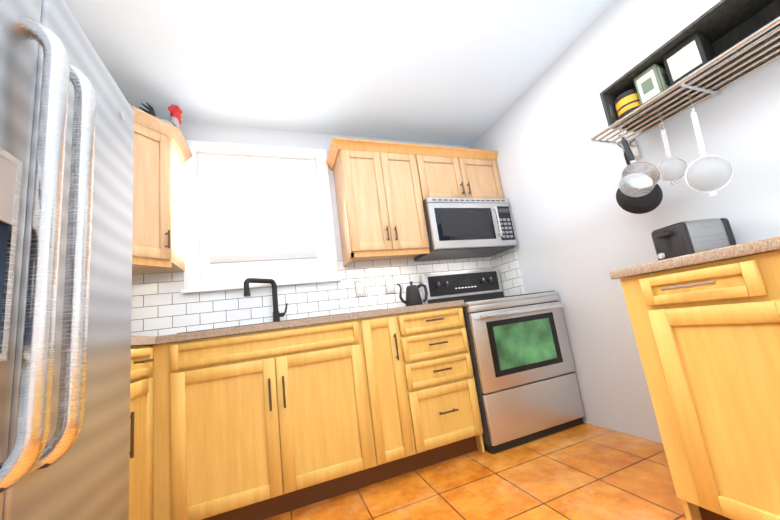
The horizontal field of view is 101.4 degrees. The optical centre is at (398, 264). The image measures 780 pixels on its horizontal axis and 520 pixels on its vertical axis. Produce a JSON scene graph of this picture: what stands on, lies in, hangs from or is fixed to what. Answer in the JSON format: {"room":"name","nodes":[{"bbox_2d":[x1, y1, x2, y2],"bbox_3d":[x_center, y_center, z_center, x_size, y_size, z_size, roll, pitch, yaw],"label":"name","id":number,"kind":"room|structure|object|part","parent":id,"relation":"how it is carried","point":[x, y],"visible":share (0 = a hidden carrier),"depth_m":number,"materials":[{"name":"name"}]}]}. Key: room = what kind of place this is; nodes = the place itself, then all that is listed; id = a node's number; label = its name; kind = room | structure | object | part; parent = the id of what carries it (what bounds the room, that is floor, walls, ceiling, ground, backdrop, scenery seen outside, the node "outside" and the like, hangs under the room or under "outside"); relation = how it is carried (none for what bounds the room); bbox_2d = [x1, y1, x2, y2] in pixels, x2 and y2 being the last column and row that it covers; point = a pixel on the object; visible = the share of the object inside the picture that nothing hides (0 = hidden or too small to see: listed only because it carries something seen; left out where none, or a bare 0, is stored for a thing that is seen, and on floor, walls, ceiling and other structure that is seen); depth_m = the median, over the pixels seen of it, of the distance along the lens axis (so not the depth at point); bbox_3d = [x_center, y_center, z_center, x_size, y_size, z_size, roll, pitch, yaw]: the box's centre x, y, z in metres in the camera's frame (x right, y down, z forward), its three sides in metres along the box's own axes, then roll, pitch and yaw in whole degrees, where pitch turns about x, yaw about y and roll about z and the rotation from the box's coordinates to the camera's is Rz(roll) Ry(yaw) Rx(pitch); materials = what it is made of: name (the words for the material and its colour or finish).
{"room":"kitchen","nodes":[
{"label":"kitchen","id":0,"kind":"room"},
{"bbox_2d":[151,122,469,376],"bbox_3d":[-0.575,0.125,2.504,3.074,2.470,0.150,-4,-11,-21],"label":"wall","id":1,"kind":"structure","parent":0,"point":[222,133],"depth_m":2.52,"materials":[{"name":"white paint"}]},
{"bbox_2d":[181,140,340,293],"bbox_3d":[-1.022,-0.370,2.413,1.037,1.107,0.160,-4,-11,-21],"label":"window","id":2,"kind":"structure","parent":1,"relation":"in","point":[194,282],"depth_m":2.32,"materials":[{"name":"white"}]},
{"bbox_2d":[197,154,325,277],"bbox_3d":[-1.016,-0.381,2.395,0.835,0.913,0.039,-4,-11,-21],"label":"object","id":3,"kind":"structure","parent":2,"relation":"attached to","point":[259,215],"depth_m":2.37,"materials":[{"name":"white"}]},
{"bbox_2d":[131,248,524,335],"bbox_3d":[-0.479,0.154,2.265,3.072,0.448,0.340,-4,-11,-21],"label":"backsplash","id":4,"kind":"structure","parent":1,"relation":"attached to","point":[162,304],"depth_m":2.30,"materials":[{"name":"tile"}]},
{"bbox_2d":[354,281,365,296],"bbox_3d":[-0.303,0.189,2.498,0.079,0.123,0.009,-4,-11,-21],"label":"switch plate","id":5,"kind":"object","parent":4,"relation":"attached to","point":[360,288],"visible":1,"depth_m":2.49,"materials":[{"name":"grey plastic"}]},
{"bbox_2d":[385,278,395,293],"bbox_3d":[-0.071,0.173,2.589,0.079,0.123,0.008,-4,-11,-21],"label":"electrical outlet plate","id":6,"kind":"object","parent":4,"relation":"attached to","point":[390,286],"visible":1,"depth_m":2.59,"materials":[{"name":"grey plastic"}]},
{"bbox_2d":[330,138,429,264],"bbox_3d":[-0.156,-0.482,2.531,0.606,0.842,0.332,-4,-11,-21],"label":"upper cabinet","id":7,"kind":"object","parent":1,"relation":"attached to","point":[384,190],"depth_m":2.38,"materials":[{"name":"brown wood"}]},
{"bbox_2d":[418,145,503,198],"bbox_3d":[0.469,-0.713,2.821,0.796,0.457,0.332,-4,-11,-21],"label":"upper cabinet","id":8,"kind":"object","parent":1,"relation":"attached to","point":[447,172],"depth_m":2.66,"materials":[{"name":"brown wood"}]},
{"bbox_2d":[414,198,516,261],"bbox_3d":[0.537,-0.298,2.689,0.767,0.412,0.443,-4,-11,-21],"label":"microwave","id":9,"kind":"object","parent":8,"relation":"attached to","point":[459,228],"visible":1,"depth_m":2.53,"materials":[{"name":"grey metal"}]},
{"bbox_2d":[64,0,614,145],"bbox_3d":[0.047,-1.620,0.625,3.374,0.100,4.760,-4,-11,-21],"label":"ceiling","id":10,"kind":"structure","parent":0,"point":[460,72],"depth_m":1.96,"materials":[{"name":"white paint"}]},
{"bbox_2d":[264,422,685,519],"bbox_3d":[0.393,0.886,0.170,3.374,0.100,4.760,-4,-11,-21],"label":"floor","id":11,"kind":"structure","parent":0,"point":[585,471],"depth_m":1.53,"materials":[{"name":"tile"}]},
{"bbox_2d":[0,0,133,519],"bbox_3d":[-1.051,0.179,0.589,0.745,1.815,0.920,-4,-11,-21],"label":"fridge","id":12,"kind":"object","parent":11,"relation":"on","point":[68,444],"depth_m":0.71,"materials":[{"name":"grey metal"}]},
{"bbox_3d":[-0.717,0.064,0.451,0.061,1.700,0.384,-4,-11,-21],"label":"fridge door","id":13,"kind":"part","parent":12,"relation":"part of","materials":[{"name":"silver metal"}]},
{"bbox_2d":[129,345,153,519],"bbox_3d":[-1.376,0.843,1.383,0.672,0.888,1.025,-4,-11,-21],"label":"base cabinet","id":14,"kind":"object","parent":11,"relation":"on","point":[141,442],"visible":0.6,"depth_m":1.28,"materials":[{"name":"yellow wood"}]},
{"bbox_2d":[131,336,162,346],"bbox_3d":[-1.329,0.320,1.158,0.660,0.035,0.360,-4,-11,-21],"label":"countertop","id":15,"kind":"structure","parent":14,"relation":"on","point":[149,340],"depth_m":1.36,"materials":[{"name":"stone"}]},
{"bbox_2d":[152,317,391,519],"bbox_3d":[-0.700,0.836,1.855,1.037,0.888,0.632,-4,-11,-21],"label":"base cabinet","id":16,"kind":"object","parent":11,"relation":"on","point":[261,425],"depth_m":1.56,"materials":[{"name":"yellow wood"}]},
{"bbox_2d":[151,300,463,347],"bbox_3d":[-0.756,0.368,1.940,2.290,0.065,0.637,-4,-11,-21],"label":"countertop","id":17,"kind":"structure","parent":16,"relation":"on","point":[188,336],"depth_m":1.70,"materials":[{"name":"stone"}]},
{"bbox_2d":[177,313,347,333],"bbox_3d":[-0.763,0.465,1.927,0.860,0.213,0.470,-4,-11,-21],"label":"sink","id":18,"kind":"object","parent":17,"relation":"in","point":[260,323],"visible":0.04,"depth_m":1.71,"materials":[{"name":"black"}]},
{"bbox_2d":[243,278,287,321],"bbox_3d":[-0.892,0.253,2.156,0.268,0.331,0.160,-4,-11,-21],"label":"faucet","id":19,"kind":"object","parent":17,"relation":"on","point":[277,315],"visible":0.81,"depth_m":2.20,"materials":[{"name":"black metal"}]},
{"bbox_2d":[396,281,427,306],"bbox_3d":[0.107,0.222,2.372,0.244,0.200,0.144,-4,-11,-21],"label":"kettle","id":20,"kind":"object","parent":17,"relation":"on","point":[413,296],"visible":0.83,"depth_m":2.33,"materials":[{"name":"black metal"}]},
{"bbox_2d":[372,314,419,477],"bbox_3d":[-0.200,0.802,2.051,0.295,0.888,0.632,-4,-11,-21],"label":"base cabinet","id":21,"kind":"object","parent":11,"relation":"on","point":[403,452],"depth_m":1.81,"materials":[{"name":"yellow wood"}]},
{"bbox_2d":[400,306,484,468],"bbox_3d":[0.125,0.781,2.179,0.523,0.888,0.632,-4,-11,-21],"label":"base cabinet","id":22,"kind":"object","parent":11,"relation":"on","point":[445,405],"depth_m":1.91,"materials":[{"name":"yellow wood"}]},
{"bbox_2d":[419,268,584,453],"bbox_3d":[0.730,0.575,2.384,0.760,1.200,0.738,-4,-11,-21],"label":"stove","id":23,"kind":"object","parent":11,"relation":"on","point":[525,379],"visible":0.85,"depth_m":2.08,"materials":[{"name":"silver metal"}]},
{"bbox_2d":[620,250,779,519],"bbox_3d":[1.383,0.367,0.852,0.666,0.888,0.957,-4,-11,-21],"label":"base cabinet","id":24,"kind":"object","parent":11,"relation":"on","point":[707,336],"visible":1,"depth_m":0.97,"materials":[{"name":"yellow wood"}]},
{"bbox_2d":[609,236,779,278],"bbox_3d":[1.552,-0.229,0.315,0.671,0.035,2.350,-4,-11,-21],"label":"countertop","id":25,"kind":"structure","parent":24,"relation":"on","point":[766,245],"depth_m":0.99,"materials":[{"name":"stone"}]},
{"bbox_2d":[651,218,736,260],"bbox_3d":[1.297,-0.101,1.423,0.280,0.173,0.154,-6,-10,-10],"label":"toaster","id":26,"kind":"object","parent":25,"relation":"on","point":[683,238],"visible":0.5,"depth_m":1.36,"materials":[{"name":"silver metal"}]},
{"bbox_2d":[470,0,779,443],"bbox_3d":[1.718,-0.467,0.985,0.150,2.470,4.760,-4,-11,-21],"label":"wall","id":27,"kind":"structure","parent":0,"point":[580,233],"depth_m":1.94,"materials":[{"name":"white paint"}]},
{"bbox_2d":[591,16,779,160],"bbox_3d":[1.309,-0.725,1.370,0.288,0.150,0.834,-4,-11,-21],"label":"shelf","id":28,"kind":"object","parent":27,"relation":"attached to","point":[631,137],"visible":0.88,"depth_m":1.36,"materials":[{"name":"silver metal"}]},
{"bbox_2d":[616,120,660,196],"bbox_3d":[1.096,-0.521,1.507,0.158,0.413,0.150,-4,-11,-21],"label":"saucepan","id":29,"kind":"object","parent":28,"relation":"hanging from","point":[639,179],"visible":1,"depth_m":1.50,"materials":[{"name":"silver metal"}]},
{"bbox_2d":[616,134,662,213],"bbox_3d":[1.218,-0.484,1.662,0.157,0.460,0.144,-4,-11,-21],"label":"pan","id":30,"kind":"object","parent":28,"relation":"hanging from","point":[650,201],"visible":0.54,"depth_m":1.61,"materials":[{"name":"black metal"}]},
{"bbox_2d":[654,107,686,184],"bbox_3d":[1.259,-0.560,1.513,0.090,0.376,0.093,-4,-11,-21],"label":"strainer","id":31,"kind":"object","parent":28,"relation":"hanging from","point":[666,147],"visible":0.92,"depth_m":1.49,"materials":[{"name":"silver metal"}]},
{"bbox_2d":[599,0,779,131],"bbox_3d":[1.305,-0.888,1.390,0.238,0.204,0.705,-4,-11,-21],"label":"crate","id":32,"kind":"object","parent":28,"relation":"on","point":[724,25],"visible":0.52,"depth_m":1.34,"materials":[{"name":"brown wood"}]},
{"bbox_2d":[615,88,640,118],"bbox_3d":[1.173,-0.801,1.618,0.116,0.125,0.116,-4,-11,-21],"label":"round tin","id":33,"kind":"object","parent":32,"relation":"in","point":[627,102],"visible":0.46,"depth_m":1.58,"materials":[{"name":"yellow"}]},
{"bbox_2d":[634,64,670,104],"bbox_3d":[1.222,-0.845,1.525,0.102,0.165,0.102,-4,-11,-21],"label":"tin","id":34,"kind":"object","parent":32,"relation":"in","point":[653,80],"visible":0.65,"depth_m":1.49,"materials":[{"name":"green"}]},
{"bbox_2d":[662,32,715,84],"bbox_3d":[1.268,-0.879,1.390,0.092,0.170,0.135,-4,-11,-21],"label":"tin","id":35,"kind":"object","parent":32,"relation":"in","point":[690,54],"visible":0.67,"depth_m":1.36,"materials":[{"name":"black metal"}]},
{"bbox_2d":[684,89,732,196],"bbox_3d":[1.306,-0.533,1.393,0.128,0.483,0.128,-4,-11,-21],"label":"strainer","id":36,"kind":"object","parent":28,"relation":"hanging from","point":[698,135],"visible":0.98,"depth_m":1.37,"materials":[{"name":"silver metal"}]},
{"bbox_3d":[-1.278,-0.267,-0.191,0.150,2.470,4.760,-4,-11,-21],"label":"wall","id":37,"kind":"structure","parent":0,"visible":0},
{"bbox_2d":[132,106,187,274],"bbox_3d":[-1.639,-0.417,1.767,0.622,0.842,0.679,-4,-11,-21],"label":"upper cabinet","id":38,"kind":"object","parent":37,"relation":"attached to","point":[162,153],"depth_m":1.83,"materials":[{"name":"brown wood"}]},
{"bbox_2d":[139,102,184,127],"bbox_3d":[-1.519,-0.942,2.054,0.224,0.249,0.119,-4,-11,-21],"label":"rooster","id":39,"kind":"object","parent":38,"relation":"on","point":[175,115],"visible":0.5,"depth_m":2.08,"materials":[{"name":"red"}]}
]}

